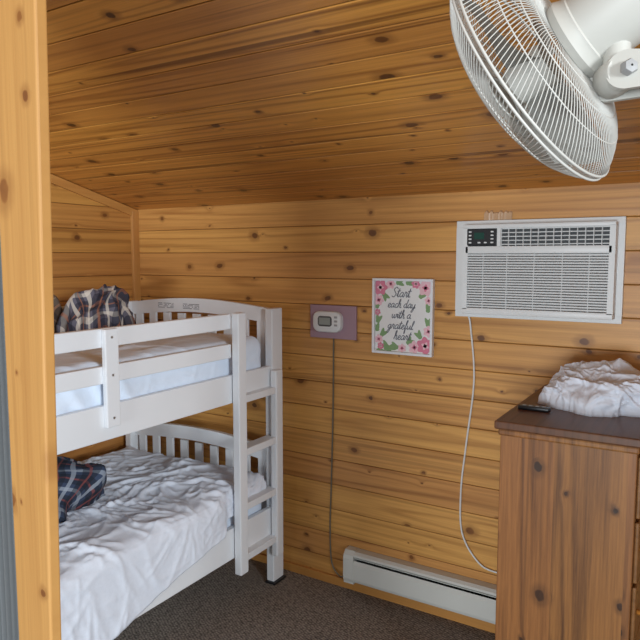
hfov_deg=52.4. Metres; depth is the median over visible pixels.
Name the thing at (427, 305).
print
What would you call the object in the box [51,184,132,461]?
wall
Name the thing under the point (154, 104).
ceiling
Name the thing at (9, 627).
curtain
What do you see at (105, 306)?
blanket
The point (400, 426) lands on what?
wall
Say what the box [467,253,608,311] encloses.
grille
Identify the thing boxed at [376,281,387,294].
print
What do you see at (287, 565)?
baseboard
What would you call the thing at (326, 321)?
thermostat
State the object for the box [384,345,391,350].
print
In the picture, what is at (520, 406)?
remote control
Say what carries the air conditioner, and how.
attached to the wall at (400, 426)
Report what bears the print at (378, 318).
attached to the wall sign
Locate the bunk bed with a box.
[54,298,285,618]
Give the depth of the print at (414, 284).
3.00 m
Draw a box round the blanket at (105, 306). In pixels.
[56,284,135,332]
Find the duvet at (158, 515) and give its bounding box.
[59,446,265,639]
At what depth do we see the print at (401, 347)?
3.06 m
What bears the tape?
attached to the wall at (400, 426)
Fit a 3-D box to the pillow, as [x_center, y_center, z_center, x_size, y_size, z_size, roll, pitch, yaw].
[-1.388,-0.050,3.174,0.179,0.228,0.263,5,7,42]
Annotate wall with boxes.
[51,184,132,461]
[138,182,639,584]
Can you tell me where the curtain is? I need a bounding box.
[0,241,18,639]
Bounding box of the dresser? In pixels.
[494,384,639,639]
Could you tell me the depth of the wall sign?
3.05 m
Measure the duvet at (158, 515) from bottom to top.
0.417 m
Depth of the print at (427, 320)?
2.99 m
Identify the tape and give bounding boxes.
[484,210,511,219]
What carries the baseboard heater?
attached to the wall at (400, 426)
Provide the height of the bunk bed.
1.467 m
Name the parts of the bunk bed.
post, guard rail, guard rail, rail, headboard, headboard, rail, post, rail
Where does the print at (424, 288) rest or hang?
attached to the wall sign
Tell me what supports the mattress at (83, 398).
on the bunk bed
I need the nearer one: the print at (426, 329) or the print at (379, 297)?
the print at (426, 329)
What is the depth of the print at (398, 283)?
3.04 m
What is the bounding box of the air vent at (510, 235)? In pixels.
[501,226,609,245]
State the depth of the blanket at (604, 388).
2.23 m
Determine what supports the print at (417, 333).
attached to the wall sign
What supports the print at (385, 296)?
attached to the wall sign
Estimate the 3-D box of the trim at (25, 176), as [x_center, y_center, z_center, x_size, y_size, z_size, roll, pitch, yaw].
[-0.460,0.339,1.075,0.126,2.500,0.022,3,6,32]
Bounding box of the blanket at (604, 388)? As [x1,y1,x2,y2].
[537,358,639,416]
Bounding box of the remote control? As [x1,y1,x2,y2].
[518,404,550,412]
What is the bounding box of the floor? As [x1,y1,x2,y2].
[114,558,494,639]
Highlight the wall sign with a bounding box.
[372,278,434,356]
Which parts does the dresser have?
moulding, drawer, drawer, drawer, drawer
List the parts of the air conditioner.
power cord, control panel, panel, trim frame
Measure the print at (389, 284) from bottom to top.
0.037 m
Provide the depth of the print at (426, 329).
2.99 m
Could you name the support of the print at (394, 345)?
attached to the wall sign
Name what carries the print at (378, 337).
attached to the wall sign
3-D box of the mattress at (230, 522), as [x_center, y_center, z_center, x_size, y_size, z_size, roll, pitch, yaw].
[-1.178,1.027,2.849,0.998,0.150,1.800,3,6,32]
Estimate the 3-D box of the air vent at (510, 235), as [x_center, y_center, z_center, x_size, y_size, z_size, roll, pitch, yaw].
[0.931,-0.334,2.591,0.424,0.075,0.015,3,6,32]
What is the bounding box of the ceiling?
[46,0,639,209]
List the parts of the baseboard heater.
plate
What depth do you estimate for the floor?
3.08 m
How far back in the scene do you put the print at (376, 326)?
3.12 m
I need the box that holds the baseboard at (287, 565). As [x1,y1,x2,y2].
[251,553,494,632]
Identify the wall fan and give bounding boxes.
[450,0,639,181]
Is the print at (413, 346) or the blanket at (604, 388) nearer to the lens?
the blanket at (604, 388)
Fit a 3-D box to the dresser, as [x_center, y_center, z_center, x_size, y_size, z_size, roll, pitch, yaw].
[0.952,0.887,2.346,0.466,1.164,0.720,3,6,32]
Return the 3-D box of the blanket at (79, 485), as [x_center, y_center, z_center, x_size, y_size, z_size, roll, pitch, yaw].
[-1.241,0.712,2.693,0.404,0.222,0.790,2,6,23]
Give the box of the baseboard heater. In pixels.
[343,545,495,623]
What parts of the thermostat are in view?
plate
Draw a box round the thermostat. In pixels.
[310,304,356,576]
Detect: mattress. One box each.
[55,333,260,414]
[227,503,260,527]
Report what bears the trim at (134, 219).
attached to the wall at (91, 240)
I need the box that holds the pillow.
[53,294,62,332]
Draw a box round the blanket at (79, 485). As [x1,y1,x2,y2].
[57,456,106,522]
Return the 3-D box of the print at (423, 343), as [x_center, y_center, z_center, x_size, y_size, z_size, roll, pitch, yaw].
[0.479,0.117,3.004,0.068,0.080,0.001,3,6,32]
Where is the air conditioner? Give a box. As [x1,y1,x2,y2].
[455,216,626,572]
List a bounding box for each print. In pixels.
[375,322,378,330]
[375,334,382,342]
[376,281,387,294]
[376,294,383,304]
[376,315,381,322]
[380,328,386,336]
[382,293,389,301]
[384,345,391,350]
[386,281,395,288]
[391,342,397,348]
[396,281,403,285]
[398,344,405,351]
[408,341,418,352]
[411,281,419,288]
[414,330,421,338]
[417,337,429,353]
[418,282,430,295]
[423,326,429,337]
[425,318,429,326]
[426,304,429,312]
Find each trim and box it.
[0,0,60,639]
[51,174,137,215]
[130,211,140,300]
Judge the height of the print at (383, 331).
0.045 m
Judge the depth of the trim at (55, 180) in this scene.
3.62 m
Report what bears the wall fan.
attached to the wall

